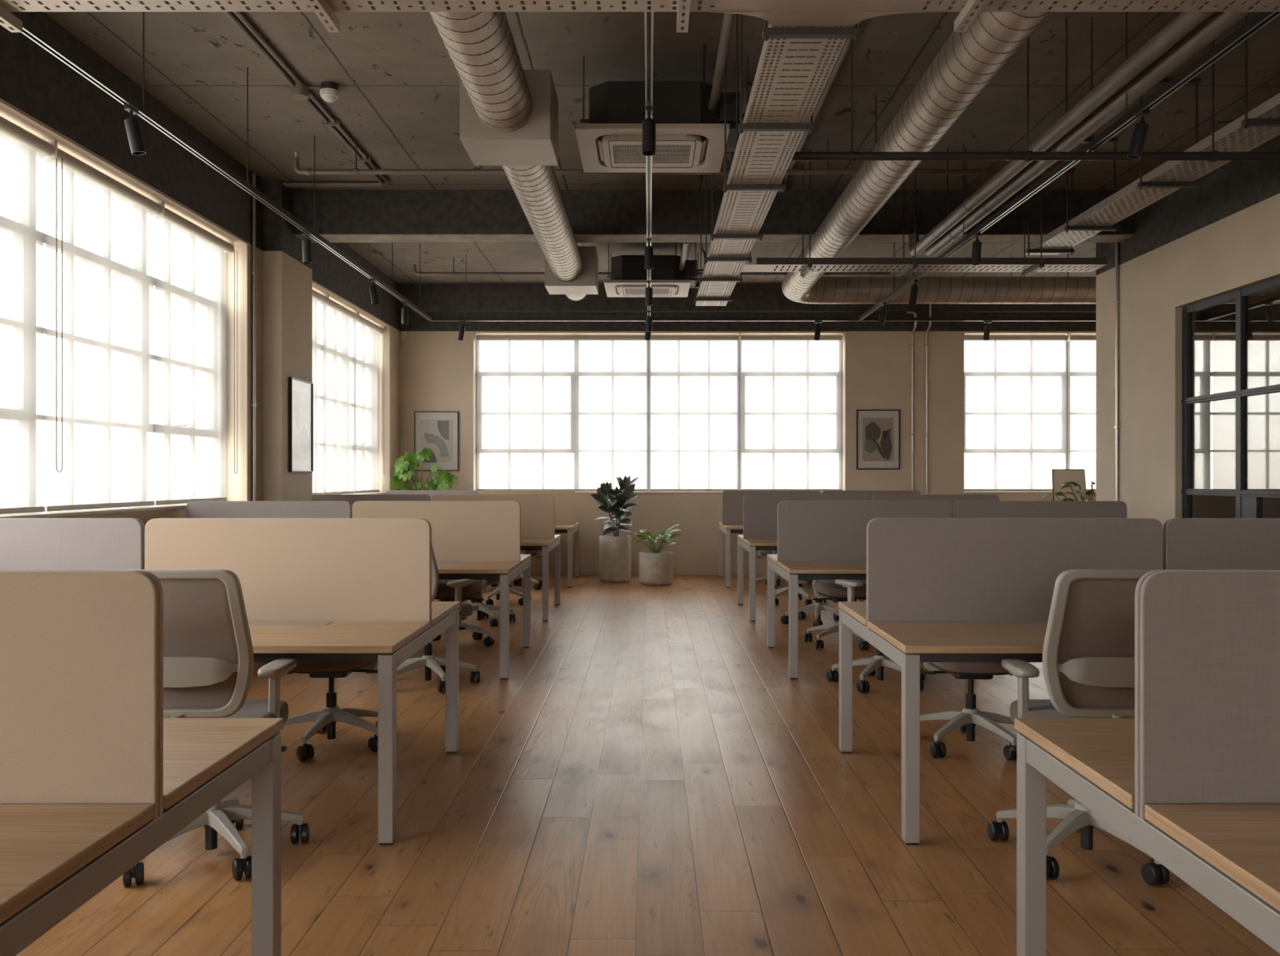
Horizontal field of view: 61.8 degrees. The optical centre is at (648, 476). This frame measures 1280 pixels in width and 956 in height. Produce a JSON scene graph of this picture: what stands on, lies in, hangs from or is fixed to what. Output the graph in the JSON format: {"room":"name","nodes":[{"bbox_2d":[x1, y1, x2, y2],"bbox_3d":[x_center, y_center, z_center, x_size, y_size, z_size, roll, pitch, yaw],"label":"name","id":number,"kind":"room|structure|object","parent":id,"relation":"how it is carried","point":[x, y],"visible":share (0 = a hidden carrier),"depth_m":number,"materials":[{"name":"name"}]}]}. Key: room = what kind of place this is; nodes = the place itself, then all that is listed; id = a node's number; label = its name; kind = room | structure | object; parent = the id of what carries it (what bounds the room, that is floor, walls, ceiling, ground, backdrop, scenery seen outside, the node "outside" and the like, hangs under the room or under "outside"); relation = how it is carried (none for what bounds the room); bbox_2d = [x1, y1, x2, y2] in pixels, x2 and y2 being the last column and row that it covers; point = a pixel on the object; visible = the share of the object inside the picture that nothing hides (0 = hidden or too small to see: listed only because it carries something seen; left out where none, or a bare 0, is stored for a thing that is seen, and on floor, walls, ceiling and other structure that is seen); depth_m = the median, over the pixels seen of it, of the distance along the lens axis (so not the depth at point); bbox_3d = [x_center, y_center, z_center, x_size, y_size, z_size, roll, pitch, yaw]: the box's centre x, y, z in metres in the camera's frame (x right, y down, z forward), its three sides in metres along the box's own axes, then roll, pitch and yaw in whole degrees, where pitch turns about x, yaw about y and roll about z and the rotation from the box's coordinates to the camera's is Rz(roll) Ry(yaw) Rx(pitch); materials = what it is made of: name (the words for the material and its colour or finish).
{"room":"open-plan office","nodes":[
{"label":"open-plan office","id":0,"kind":"room"},
{"bbox_2d":[0,12,399,527],"bbox_3d":[-3.590,-0.635,3.450,0.300,4.000,23.300,0,0,0],"label":"wall","id":1,"kind":"structure","parent":0,"point":[40,94],"depth_m":8.25,"materials":[{"name":"beige paint"}]},
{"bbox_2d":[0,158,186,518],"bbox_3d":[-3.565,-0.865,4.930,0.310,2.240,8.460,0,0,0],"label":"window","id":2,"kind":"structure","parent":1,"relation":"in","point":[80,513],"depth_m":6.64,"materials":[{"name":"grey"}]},
{"bbox_2d":[0,115,54,514],"bbox_3d":[-3.543,-0.887,5.622,0.083,2.194,1.383,0,0,0],"label":"roller blind","id":3,"kind":"object","parent":2,"relation":"attached to","point":[22,153],"visible":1,"depth_m":6.08,"materials":[{"name":"fabric"}]},
{"bbox_2d":[43,141,162,511],"bbox_3d":[-3.543,-0.887,7.025,0.083,2.194,1.378,0,0,0],"label":"roller blind","id":4,"kind":"object","parent":2,"relation":"attached to","point":[100,229],"visible":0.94,"depth_m":6.91,"materials":[{"name":"fabric"}]},
{"bbox_2d":[153,201,237,505],"bbox_3d":[-3.543,-0.887,8.430,0.083,2.194,1.387,0,0,0],"label":"roller blind","id":5,"kind":"object","parent":2,"relation":"attached to","point":[190,260],"visible":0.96,"depth_m":8.34,"materials":[{"name":"fabric"}]},
{"bbox_2d":[250,173,257,501],"bbox_3d":[-3.424,-0.635,9.270,0.034,3.960,0.072,0,0,0],"label":"conduit","id":6,"kind":"object","parent":1,"relation":"attached to","point":[253,273],"visible":0.66,"depth_m":9.26,"materials":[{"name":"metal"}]},
{"bbox_2d":[322,304,386,494],"bbox_3d":[-3.565,-0.865,12.315,0.310,2.240,3.770,0,0,0],"label":"window","id":7,"kind":"structure","parent":1,"relation":"in","point":[370,493],"depth_m":13.22,"materials":[{"name":"grey metal"}]},
{"bbox_2d":[311,288,328,494],"bbox_3d":[-3.543,-0.887,11.085,0.083,2.194,1.228,0,0,0],"label":"roller blind","id":8,"kind":"object","parent":7,"relation":"attached to","point":[317,299],"visible":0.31,"depth_m":11.52,"materials":[{"name":"fabric"}]},
{"bbox_2d":[322,294,359,494],"bbox_3d":[-3.543,-0.887,12.325,0.083,2.194,1.208,0,0,0],"label":"roller blind","id":9,"kind":"object","parent":7,"relation":"attached to","point":[338,320],"visible":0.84,"depth_m":12.27,"materials":[{"name":"fabric"}]},
{"bbox_2d":[353,315,384,493],"bbox_3d":[-3.543,-0.887,13.587,0.083,2.194,1.272,0,0,0],"label":"roller blind","id":10,"kind":"object","parent":7,"relation":"attached to","point":[366,334],"visible":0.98,"depth_m":13.55,"materials":[{"name":"fabric"}]},
{"bbox_2d":[15,574,1279,955],"bbox_3d":[1.900,1.425,3.500,11.800,0.120,23.400,0,0,0],"label":"floor","id":11,"kind":"structure","parent":0,"point":[648,775],"depth_m":4.15,"materials":[{"name":"brown wood"}]},
{"bbox_2d":[0,717,283,955],"bbox_3d":[-2.175,0.994,2.070,2.460,0.742,1.400,0,0,0],"label":"desk","id":12,"kind":"object","parent":11,"relation":"on","point":[55,858],"visible":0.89,"depth_m":2.03,"materials":[{"name":"brown wood"}]},
{"bbox_2d":[0,569,163,820],"bbox_3d":[-1.564,0.421,2.070,1.234,0.478,0.037,0,0,0],"label":"divider","id":13,"kind":"object","parent":12,"relation":"attached to","point":[82,651],"visible":1,"depth_m":2.05,"materials":[{"name":"beige fabric"}]},
{"bbox_2d":[122,568,310,886],"bbox_3d":[-1.586,0.834,3.818,0.655,1.061,0.730,0,0,-2],"label":"office chair","id":14,"kind":"object","parent":11,"relation":"on","point":[208,654],"visible":0.58,"depth_m":3.56,"materials":[{"name":"grey plastic"}]},
{"bbox_2d":[262,180,311,501],"bbox_3d":[-3.354,-0.634,9.960,0.169,3.999,0.860,0,0,0],"label":"column","id":15,"kind":"structure","parent":11,"relation":"on","point":[286,280],"depth_m":9.53,"materials":[{"name":"beige paint"}]},
{"bbox_2d":[288,377,313,471],"bbox_3d":[-3.255,-0.470,10.020,0.029,0.860,0.620,0,0,0],"label":"framed print","id":16,"kind":"object","parent":15,"relation":"attached to","point":[300,392],"visible":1,"depth_m":10.01,"materials":[{"name":"black"}]},
{"bbox_2d":[283,662,377,760],"bbox_3d":[-1.647,0.834,5.479,0.655,1.061,0.745,0,0,-3],"label":"office chair","id":17,"kind":"object","parent":11,"relation":"on","point":[325,718],"visible":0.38,"depth_m":5.37,"materials":[{"name":"grey plastic"}]},
{"bbox_2d":[248,601,459,844],"bbox_3d":[-2.175,0.994,4.645,2.460,0.742,1.400,0,0,0],"label":"desk","id":18,"kind":"object","parent":11,"relation":"on","point":[389,644],"visible":0.35,"depth_m":4.05,"materials":[{"name":"brown wood"}]},
{"bbox_2d":[0,518,145,569],"bbox_3d":[-2.799,0.421,4.645,1.208,0.478,0.037,0,0,0],"label":"divider","id":19,"kind":"object","parent":18,"relation":"attached to","point":[25,544],"visible":0.41,"depth_m":4.63,"materials":[{"name":"grey fabric"}]},
{"bbox_2d":[144,518,431,628],"bbox_3d":[-1.564,0.421,4.645,1.234,0.478,0.037,0,0,0],"label":"divider","id":20,"kind":"object","parent":18,"relation":"attached to","point":[286,569],"visible":0.7,"depth_m":4.63,"materials":[{"name":"beige fabric"}]},
{"bbox_2d":[396,544,480,692],"bbox_3d":[-1.500,0.834,7.006,0.636,1.061,0.730,0,0,24],"label":"office chair","id":21,"kind":"object","parent":11,"relation":"on","point":[430,662],"visible":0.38,"depth_m":6.96,"materials":[{"name":"grey plastic"}]},
{"bbox_2d":[431,579,494,646],"bbox_3d":[-1.559,0.834,8.697,0.644,1.061,0.729,0,0,9],"label":"office chair","id":22,"kind":"object","parent":11,"relation":"on","point":[445,593],"visible":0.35,"depth_m":8.59,"materials":[{"name":"grey plastic"}]},
{"bbox_2d":[436,554,531,679],"bbox_3d":[-2.175,0.994,7.880,2.460,0.742,1.400,0,0,0],"label":"desk","id":23,"kind":"object","parent":11,"relation":"on","point":[504,571],"visible":0.28,"depth_m":7.28,"materials":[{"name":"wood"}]},
{"bbox_2d":[186,501,351,518],"bbox_3d":[-2.799,0.421,7.880,1.208,0.478,0.037,0,0,0],"label":"divider","id":24,"kind":"object","parent":23,"relation":"attached to","point":[194,509],"visible":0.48,"depth_m":7.86,"materials":[{"name":"grey fabric"}]},
{"bbox_2d":[351,501,520,565],"bbox_3d":[-1.564,0.421,7.880,1.234,0.478,0.037,0,0,0],"label":"divider","id":25,"kind":"object","parent":23,"relation":"attached to","point":[462,531],"visible":0.73,"depth_m":7.86,"materials":[{"name":"beige fabric"}]},
{"bbox_2d":[471,579,515,626],"bbox_3d":[-1.588,0.834,9.919,0.654,1.061,0.730,0,0,4],"label":"office chair","id":26,"kind":"object","parent":11,"relation":"on","point":[479,606],"visible":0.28,"depth_m":9.91,"materials":[{"name":"grey plastic"}]},
{"bbox_2d":[438,534,560,621],"bbox_3d":[-2.175,0.994,10.740,2.460,0.742,1.400,0,0,0],"label":"desk","id":27,"kind":"object","parent":11,"relation":"on","point":[546,545],"visible":0.3,"depth_m":10.14,"materials":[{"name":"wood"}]},
{"bbox_2d":[311,494,430,507],"bbox_3d":[-2.799,0.421,10.740,1.208,0.478,0.037,0,0,0],"label":"divider","id":28,"kind":"object","parent":27,"relation":"attached to","point":[351,499],"visible":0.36,"depth_m":10.72,"materials":[{"name":"grey fabric"}]},
{"bbox_2d":[431,494,555,542],"bbox_3d":[-1.564,0.421,10.740,1.234,0.478,0.037,0,0,0],"label":"divider","id":29,"kind":"object","parent":27,"relation":"attached to","point":[537,511],"visible":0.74,"depth_m":10.72,"materials":[{"name":"beige fabric"}]},
{"bbox_2d":[555,522,579,586],"bbox_3d":[-2.175,0.994,13.840,2.460,0.742,1.400,0,0,0],"label":"desk","id":30,"kind":"object","parent":11,"relation":"on","point":[570,530],"visible":0.25,"depth_m":13.24,"materials":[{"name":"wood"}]},
{"bbox_2d":[389,448,458,490],"bbox_3d":[-2.971,0.124,14.172,0.899,1.000,0.276,0,0,0],"label":"potted plant","id":31,"kind":"object","parent":30,"relation":"on","point":[442,480],"visible":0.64,"depth_m":14.14,"materials":[{"name":"green plant"}]},
{"bbox_2d":[480,490,575,524],"bbox_3d":[-1.564,0.421,13.840,1.234,0.478,0.037,0,0,0],"label":"divider","id":32,"kind":"object","parent":30,"relation":"attached to","point":[565,500],"visible":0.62,"depth_m":13.82,"materials":[{"name":"beige fabric"}]},
{"bbox_2d":[591,475,639,582],"bbox_3d":[-0.437,0.676,13.861,0.638,1.379,0.494,0,0,0],"label":"potted plant","id":33,"kind":"object","parent":11,"relation":"on","point":[615,550],"visible":1,"depth_m":13.78,"materials":[{"name":"concrete"}]},
{"bbox_2d":[633,524,682,585],"bbox_3d":[0.117,0.989,13.548,0.631,0.752,0.789,0,0,0],"label":"potted plant","id":34,"kind":"object","parent":11,"relation":"on","point":[655,566],"visible":1,"depth_m":13.39,"materials":[{"name":"green plant"}]},
{"bbox_2d":[718,522,742,586],"bbox_3d":[2.230,0.994,13.840,2.570,0.742,1.400,0,0,0],"label":"desk","id":35,"kind":"object","parent":11,"relation":"on","point":[727,530],"visible":0.28,"depth_m":13.24,"materials":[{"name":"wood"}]},
{"bbox_2d":[722,490,821,524],"bbox_3d":[1.585,0.421,13.840,1.277,0.478,0.037,0,0,0],"label":"divider","id":36,"kind":"object","parent":35,"relation":"attached to","point":[732,500],"visible":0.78,"depth_m":13.82,"materials":[{"name":"grey fabric"}]},
{"bbox_2d":[737,534,863,621],"bbox_3d":[2.230,0.994,10.740,2.570,0.742,1.400,0,0,0],"label":"desk","id":37,"kind":"object","parent":11,"relation":"on","point":[751,545],"visible":0.31,"depth_m":10.14,"materials":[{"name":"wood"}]},
{"bbox_2d":[742,494,871,542],"bbox_3d":[1.585,0.421,10.740,1.277,0.478,0.037,0,0,0],"label":"divider","id":38,"kind":"object","parent":37,"relation":"attached to","point":[759,511],"visible":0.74,"depth_m":10.72,"materials":[{"name":"grey fabric"}]},
{"bbox_2d":[871,494,999,518],"bbox_3d":[2.876,0.421,10.740,1.275,0.478,0.037,0,0,0],"label":"divider","id":39,"kind":"object","parent":37,"relation":"attached to","point":[951,499],"visible":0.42,"depth_m":10.72,"materials":[{"name":"grey fabric"}]},
{"bbox_2d":[780,579,839,626],"bbox_3d":[1.545,0.834,9.909,0.642,1.061,0.717,0,0,-5],"label":"office chair","id":40,"kind":"object","parent":11,"relation":"on","point":[818,606],"visible":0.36,"depth_m":9.91,"materials":[{"name":"grey plastic"}]},
{"bbox_2d":[766,554,866,679],"bbox_3d":[2.230,0.994,7.880,2.570,0.742,1.400,0,0,0],"label":"desk","id":41,"kind":"object","parent":11,"relation":"on","point":[792,571],"visible":0.34,"depth_m":7.28,"materials":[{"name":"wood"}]},
{"bbox_2d":[777,501,951,565],"bbox_3d":[1.585,0.421,7.880,1.277,0.478,0.037,0,0,0],"label":"divider","id":42,"kind":"object","parent":41,"relation":"attached to","point":[807,531],"visible":0.71,"depth_m":7.86,"materials":[{"name":"grey fabric"}]},
{"bbox_2d":[952,501,1127,518],"bbox_3d":[2.876,0.421,7.880,1.275,0.478,0.037,0,0,0],"label":"divider","id":43,"kind":"object","parent":41,"relation":"attached to","point":[961,509],"visible":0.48,"depth_m":7.86,"materials":[{"name":"grey fabric"}]},
{"bbox_2d":[803,579,869,650],"bbox_3d":[1.603,0.834,8.713,0.628,1.061,0.712,0,0,-3],"label":"office chair","id":44,"kind":"object","parent":11,"relation":"on","point":[829,589],"visible":0.36,"depth_m":8.47,"materials":[{"name":"grey plastic"}]},
{"bbox_2d":[826,578,925,692],"bbox_3d":[1.565,0.834,7.002,0.649,1.061,0.741,0,0,-22],"label":"office chair","id":45,"kind":"object","parent":11,"relation":"on","point":[879,660],"visible":0.3,"depth_m":6.96,"materials":[{"name":"grey plastic"}]},
{"bbox_2d":[838,601,1048,844],"bbox_3d":[2.230,0.994,4.645,2.570,0.742,1.400,0,0,0],"label":"desk","id":46,"kind":"object","parent":11,"relation":"on","point":[908,644],"visible":0.4,"depth_m":4.05,"materials":[{"name":"brown wood"}]},
{"bbox_2d":[866,518,1163,628],"bbox_3d":[1.585,0.421,4.645,1.277,0.478,0.037,0,0,0],"label":"divider","id":47,"kind":"object","parent":46,"relation":"attached to","point":[917,569],"visible":0.7,"depth_m":4.63,"materials":[{"name":"grey fabric"}]},
{"bbox_2d":[1163,518,1279,569],"bbox_3d":[2.876,0.421,4.645,1.275,0.478,0.037,0,0,0],"label":"divider","id":48,"kind":"object","parent":46,"relation":"attached to","point":[1188,544],"visible":0.53,"depth_m":4.63,"materials":[{"name":"grey fabric"}]},
{"bbox_2d":[920,662,1017,759],"bbox_3d":[1.645,0.834,5.468,0.645,1.061,0.696,0,0,4],"label":"office chair","id":49,"kind":"object","parent":11,"relation":"on","point":[966,719],"visible":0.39,"depth_m":5.30,"materials":[{"name":"grey plastic"}]},
{"bbox_2d":[1051,469,1086,501],"bbox_3d":[5.374,0.639,13.824,0.450,1.459,0.476,0,0,0],"label":"display board","id":50,"kind":"object","parent":11,"relation":"on","point":[1060,477],"visible":0.35,"depth_m":13.68,"materials":[{"name":"beige"}]},
{"bbox_2d":[986,568,1169,884],"bbox_3d":[1.588,0.834,3.815,0.642,1.061,0.718,0,0,3],"label":"office chair","id":51,"kind":"object","parent":11,"relation":"on","point":[1088,651],"visible":0.5,"depth_m":3.56,"materials":[{"name":"grey plastic"}]},
{"bbox_2d":[1014,717,1279,955],"bbox_3d":[2.230,0.994,2.070,2.570,0.742,1.400,0,0,0],"label":"desk","id":52,"kind":"object","parent":11,"relation":"on","point":[1229,854],"visible":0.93,"depth_m":2.16,"materials":[{"name":"brown wood"}]},
{"bbox_2d":[1134,569,1279,820],"bbox_3d":[1.585,0.421,2.070,1.277,0.478,0.037,0,0,0],"label":"divider","id":53,"kind":"object","parent":52,"relation":"attached to","point":[1207,642],"visible":1,"depth_m":2.05,"materials":[{"name":"grey fabric"}]},
{"bbox_2d":[44,12,1279,283],"bbox_3d":[1.900,-2.735,3.500,11.800,0.200,23.400,0,0,0],"label":"ceiling","id":54,"kind":"structure","parent":0,"point":[397,81],"depth_m":7.35,"materials":[{"name":"concrete"}]},
{"bbox_2d":[9,12,431,320],"bbox_3d":[-2.588,-2.238,7.090,0.036,0.794,11.180,0,0,0],"label":"track","id":55,"kind":"object","parent":54,"relation":"hanging from","point":[32,32],"visible":0.97,"depth_m":5.97,"materials":[{"name":"black metal"}]},
{"bbox_2d":[124,104,146,155],"bbox_3d":[-2.572,-1.727,5.350,0.098,0.233,0.091,0,0,0],"label":"track spotlight","id":56,"kind":"object","parent":55,"relation":"hanging from","point":[132,125],"visible":1,"depth_m":5.33,"materials":[{"name":"black metal"}]},
{"bbox_2d":[223,12,389,187],"bbox_3d":[-2.378,-2.592,6.908,1.085,0.084,5.745,0,0,-11],"label":"conduit","id":57,"kind":"object","parent":54,"relation":"attached to","point":[300,91],"visible":0.98,"depth_m":7.54,"materials":[{"name":"grey metal"}]},
{"bbox_2d":[429,12,598,300],"bbox_3d":[-0.777,-2.042,6.925,0.522,0.382,9.450,0,0,0],"label":"air duct","id":58,"kind":"object","parent":54,"relation":"hanging from","point":[508,113],"visible":0.98,"depth_m":5.88,"materials":[{"name":"grey metal"}]},
{"bbox_2d":[0,0,1279,32],"bbox_3d":[0.525,-2.151,3.757,7.150,0.968,0.615,0,0,0],"label":"cable tray","id":59,"kind":"object","parent":54,"relation":"hanging from","point":[776,12],"visible":1,"depth_m":3.90,"materials":[{"name":"metal"}]},
{"bbox_2d":[644,12,653,315],"bbox_3d":[0.000,-2.238,7.090,0.036,0.794,11.180,0,0,0],"label":"track","id":60,"kind":"object","parent":54,"relation":"hanging from","point":[648,16],"visible":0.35,"depth_m":5.12,"materials":[{"name":"black metal"}]},
{"bbox_2d":[642,106,655,155],"bbox_3d":[0.000,-1.728,5.367,0.068,0.233,0.096,0,0,0],"label":"track spotlight","id":61,"kind":"object","parent":60,"relation":"hanging from","point":[648,124],"visible":1,"depth_m":5.33,"materials":[{"name":"black metal"}]},
{"bbox_2d":[413,257,890,275],"bbox_3d":[0.031,-2.522,12.870,5.738,0.227,0.054,0,0,0],"label":"pipe","id":62,"kind":"object","parent":54,"relation":"hanging from","point":[422,273],"visible":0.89,"depth_m":12.85,"materials":[{"name":"grey metal"}]},
{"bbox_2d":[604,242,705,297],"bbox_3d":[0.115,-2.378,11.690,1.230,0.519,2.180,0,0,0],"label":"air conditioner","id":63,"kind":"object","parent":54,"relation":"hanging from","point":[671,276],"visible":0.92,"depth_m":11.91,"materials":[{"name":"grey plastic"}]},
{"bbox_2d":[574,13,764,173],"bbox_3d":[0.155,-2.378,5.770,1.230,0.519,3.540,0,0,0],"label":"air conditioner","id":64,"kind":"object","parent":54,"relation":"hanging from","point":[688,117],"visible":0.91,"depth_m":6.69,"materials":[{"name":"grey plastic"}]},
{"bbox_2d":[613,145,690,163],"bbox_3d":[0.020,-2.131,7.060,0.498,0.013,0.398,0,0,0],"label":"grille","id":65,"kind":"object","parent":64,"relation":"attached to","point":[622,153],"depth_m":7.10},
{"bbox_2d":[293,138,1053,175],"bbox_3d":[0.210,-2.494,8.370,5.980,0.282,0.054,0,0,0],"label":"pipe","id":66,"kind":"object","parent":54,"relation":"hanging from","point":[307,171],"visible":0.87,"depth_m":8.35,"materials":[{"name":"grey metal"}]},
{"bbox_2d":[293,190,1134,242],"bbox_3d":[2.080,-2.427,10.010,11.038,0.414,0.320,0,0,0],"label":"ceiling beam","id":67,"kind":"structure","parent":54,"relation":"attached to","point":[340,215],"depth_m":9.85,"materials":[{"name":"paint"}]},
{"bbox_2d":[397,283,1096,313],"bbox_3d":[2.080,-2.445,14.710,11.038,0.379,0.179,0,0,0],"label":"ceiling beam","id":68,"kind":"structure","parent":54,"relation":"attached to","point":[435,298],"depth_m":14.62,"materials":[{"name":"paint"}]},
{"bbox_2d":[430,253,1096,321],"bbox_3d":[2.496,-2.238,12.700,10.168,0.794,0.036,0,0,0],"label":"track","id":69,"kind":"object","parent":54,"relation":"hanging from","point":[433,319],"visible":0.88,"depth_m":12.68,"materials":[{"name":"black metal"}]},
{"bbox_2d":[694,14,859,306],"bbox_3d":[0.622,-2.154,7.370,0.370,0.963,6.820,0,0,0],"label":"cable tray","id":70,"kind":"object","parent":54,"relation":"hanging from","point":[717,277],"visible":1,"depth_m":5.50,"materials":[{"name":"metal"}]},
{"bbox_2d":[777,21,861,192],"bbox_3d":[1.200,-2.613,6.900,0.040,0.038,5.800,0,0,0],"label":"conduit","id":71,"kind":"object","parent":54,"relation":"attached to","point":[846,45],"visible":0.62,"depth_m":7.23,"materials":[{"name":"grey metal"}]},
{"bbox_2d":[741,150,1107,278],"bbox_3d":[2.248,-2.154,8.838,2.944,0.963,0.415,0,0,0],"label":"cable tray","id":72,"kind":"object","parent":54,"relation":"hanging from","point":[1028,266],"visible":0.98,"depth_m":8.69,"materials":[{"name":"metal"}]},
{"bbox_2d":[782,12,1096,304],"bbox_3d":[4.310,-2.263,7.049,5.780,0.744,9.700,0,0,0],"label":"air duct","id":73,"kind":"object","parent":54,"relation":"hanging from","point":[965,64],"visible":0.78,"depth_m":7.30,"materials":[{"name":"grey metal"}]},
{"bbox_2d":[729,13,1279,161],"bbox_3d":[2.460,-2.209,6.070,4.000,0.851,0.062,0,0,0],"label":"pipe","id":74,"kind":"object","parent":54,"relation":"hanging from","point":[1028,155],"visible":0.86,"depth_m":6.05,"materials":[{"name":"grey metal"}]},
{"bbox_2d":[908,12,1215,256],"bbox_3d":[2.400,-2.307,5.623,0.101,0.656,8.247,0,0,0],"label":"ceiling pipe","id":75,"kind":"object","parent":54,"relation":"hanging from","point":[1184,23],"visible":0.88,"depth_m":5.99,"materials":[{"name":"grey metal"}]},
{"bbox_2d":[858,12,1279,320],"bbox_3d":[2.500,-2.238,7.090,0.036,0.794,11.180,0,0,0],"label":"track","id":76,"kind":"object","parent":54,"relation":"hanging from","point":[1260,20],"visible":0.94,"depth_m":5.61,"materials":[{"name":"black metal"}]},
{"bbox_2d":[1127,109,1149,159],"bbox_3d":[2.481,-1.727,5.420,0.103,0.233,0.091,0,0,0],"label":"track spotlight","id":77,"kind":"object","parent":76,"relation":"hanging from","point":[1138,139],"visible":1,"depth_m":5.40,"materials":[{"name":"black metal"}]},
{"bbox_2d":[924,12,1251,257],"bbox_3d":[2.545,-2.304,5.627,0.113,0.662,8.253,0,0,0],"label":"ceiling pipe","id":78,"kind":"object","parent":54,"relation":"hanging from","point":[1218,23],"visible":0.77,"depth_m":5.91,"materials":[{"name":"grey metal"}]},
{"bbox_2d":[1025,15,1279,255],"bbox_3d":[3.450,-2.267,6.210,0.400,0.734,6.420,0,0,0],"label":"cable tray","id":79,"kind":"object","parent":54,"relation":"hanging from","point":[1251,119],"visible":0.92,"depth_m":7.09,"materials":[{"name":"metal"}]},
{"bbox_2d":[400,313,1096,563],"bbox_3d":[2.030,-0.635,14.950,11.540,4.000,0.300,0,0,0],"label":"wall","id":80,"kind":"structure","parent":0,"point":[437,369],"depth_m":14.80,"materials":[{"name":"beige paint"}]},
{"bbox_2d":[413,411,458,471],"bbox_3d":[-2.936,-0.485,14.784,0.610,0.823,0.029,0,0,0],"label":"framed print","id":81,"kind":"object","parent":80,"relation":"attached to","point":[437,432],"visible":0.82,"depth_m":14.79,"materials":[{"name":"black"}]},
{"bbox_2d":[522,563,775,574],"bbox_3d":[2.080,1.286,14.790,11.038,0.158,0.017,0,0,0],"label":"baseboard","id":82,"kind":"structure","parent":80,"relation":"attached to","point":[535,568],"depth_m":14.78,"materials":[{"name":"beige paint"}]},
{"bbox_2d":[475,334,842,493],"bbox_3d":[0.142,-0.875,14.925,5.145,2.221,0.310,0,0,0],"label":"window","id":83,"kind":"structure","parent":80,"relation":"in","point":[648,341],"depth_m":15.00,"materials":[{"name":"grey metal"}]},
{"bbox_2d":[475,333,647,491],"bbox_3d":[-1.213,-0.887,14.903,2.391,2.194,0.083,0,0,0],"label":"roller blind","id":84,"kind":"object","parent":83,"relation":"attached to","point":[554,412],"visible":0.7,"depth_m":14.93,"materials":[{"name":"fabric"}]},
{"bbox_2d":[649,333,738,491],"bbox_3d":[0.629,-0.887,14.903,1.241,2.194,0.083,0,0,0],"label":"roller blind","id":85,"kind":"object","parent":83,"relation":"attached to","point":[694,379],"visible":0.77,"depth_m":14.93,"materials":[{"name":"fabric"}]},
{"bbox_2d":[740,333,843,491],"bbox_3d":[1.983,-0.887,14.903,1.422,2.194,0.083,0,0,0],"label":"roller blind","id":86,"kind":"object","parent":83,"relation":"attached to","point":[791,385],"visible":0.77,"depth_m":14.93,"materials":[{"name":"fabric"}]},
{"bbox_2d":[856,409,900,469],"bbox_3d":[3.168,-0.507,14.784,0.600,0.830,0.029,0,0,0],"label":"framed print","id":87,"kind":"object","parent":80,"relation":"attached to","point":[877,431],"visible":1,"depth_m":14.79,"materials":[{"name":"black"}]},
{"bbox_2d":[906,311,916,490],"bbox_3d":[3.598,-0.453,14.692,0.156,3.595,0.214,0,0,0],"label":"conduit","id":88,"kind":"object","parent":80,"relation":"attached to","point":[912,344],"visible":0.79,"depth_m":14.77,"materials":[{"name":"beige metal"}]},
{"bbox_2d":[924,303,931,494],"bbox_3d":[3.840,-0.595,14.692,0.072,3.880,0.214,0,0,0],"label":"conduit","id":89,"kind":"object","parent":80,"relation":"attached to","point":[926,344],"visible":0.77,"depth_m":14.77,"materials":[{"name":"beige metal"}]},
{"bbox_2d":[964,334,1096,493],"bbox_3d":[5.855,-0.875,14.925,2.990,2.221,0.310,0,0,0],"label":"window","id":90,"kind":"structure","parent":80,"relation":"in","point":[1067,342],"depth_m":15.00,"materials":[{"name":"grey metal"}]},
{"bbox_2d":[964,333,1068,491],"bbox_3d":[5.101,-0.887,14.903,1.449,2.194,0.083,0,0,0],"label":"roller blind","id":91,"kind":"object","parent":90,"relation":"attached to","point":[1015,386],"visible":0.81,"depth_m":14.93,"materials":[{"name":"fabric"}]},
{"bbox_2d":[1067,333,1096,491],"bbox_3d":[6.586,-0.887,14.903,1.475,2.194,0.083,0,0,0],"label":"roller blind","id":92,"kind":"object","parent":90,"relation":"attached to","point":[1082,348],"visible":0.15,"depth_m":14.93,"materials":[{"name":"fabric"}]},
{"bbox_2d":[1096,106,1279,527],"bbox_3d":[6.035,-0.635,1.350,3.130,4.000,18.700,0,0,0],"label":"wall partition","id":93,"kind":"structure","parent":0,"point":[1190,246],"depth_m":9.71,"materials":[{"name":"beige paint"}]},
{"bbox_2d":[1113,242,1119,501],"bbox_3d":[4.452,-0.635,10.180,0.034,3.960,0.072,0,0,0],"label":"conduit","id":94,"kind":"object","parent":93,"relation":"attached to","point":[1117,301],"visible":0.63,"depth_m":10.17,"materials":[{"name":"silver metal"}]},
{"bbox_2d":[1181,276,1279,518],"bbox_3d":[4.555,-0.065,6.145,0.074,2.736,5.890,0,0,0],"label":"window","id":95,"kind":"structure","parent":93,"relation":"in","point":[1249,503],"depth_m":8.23,"materials":[{"name":"black metal"}]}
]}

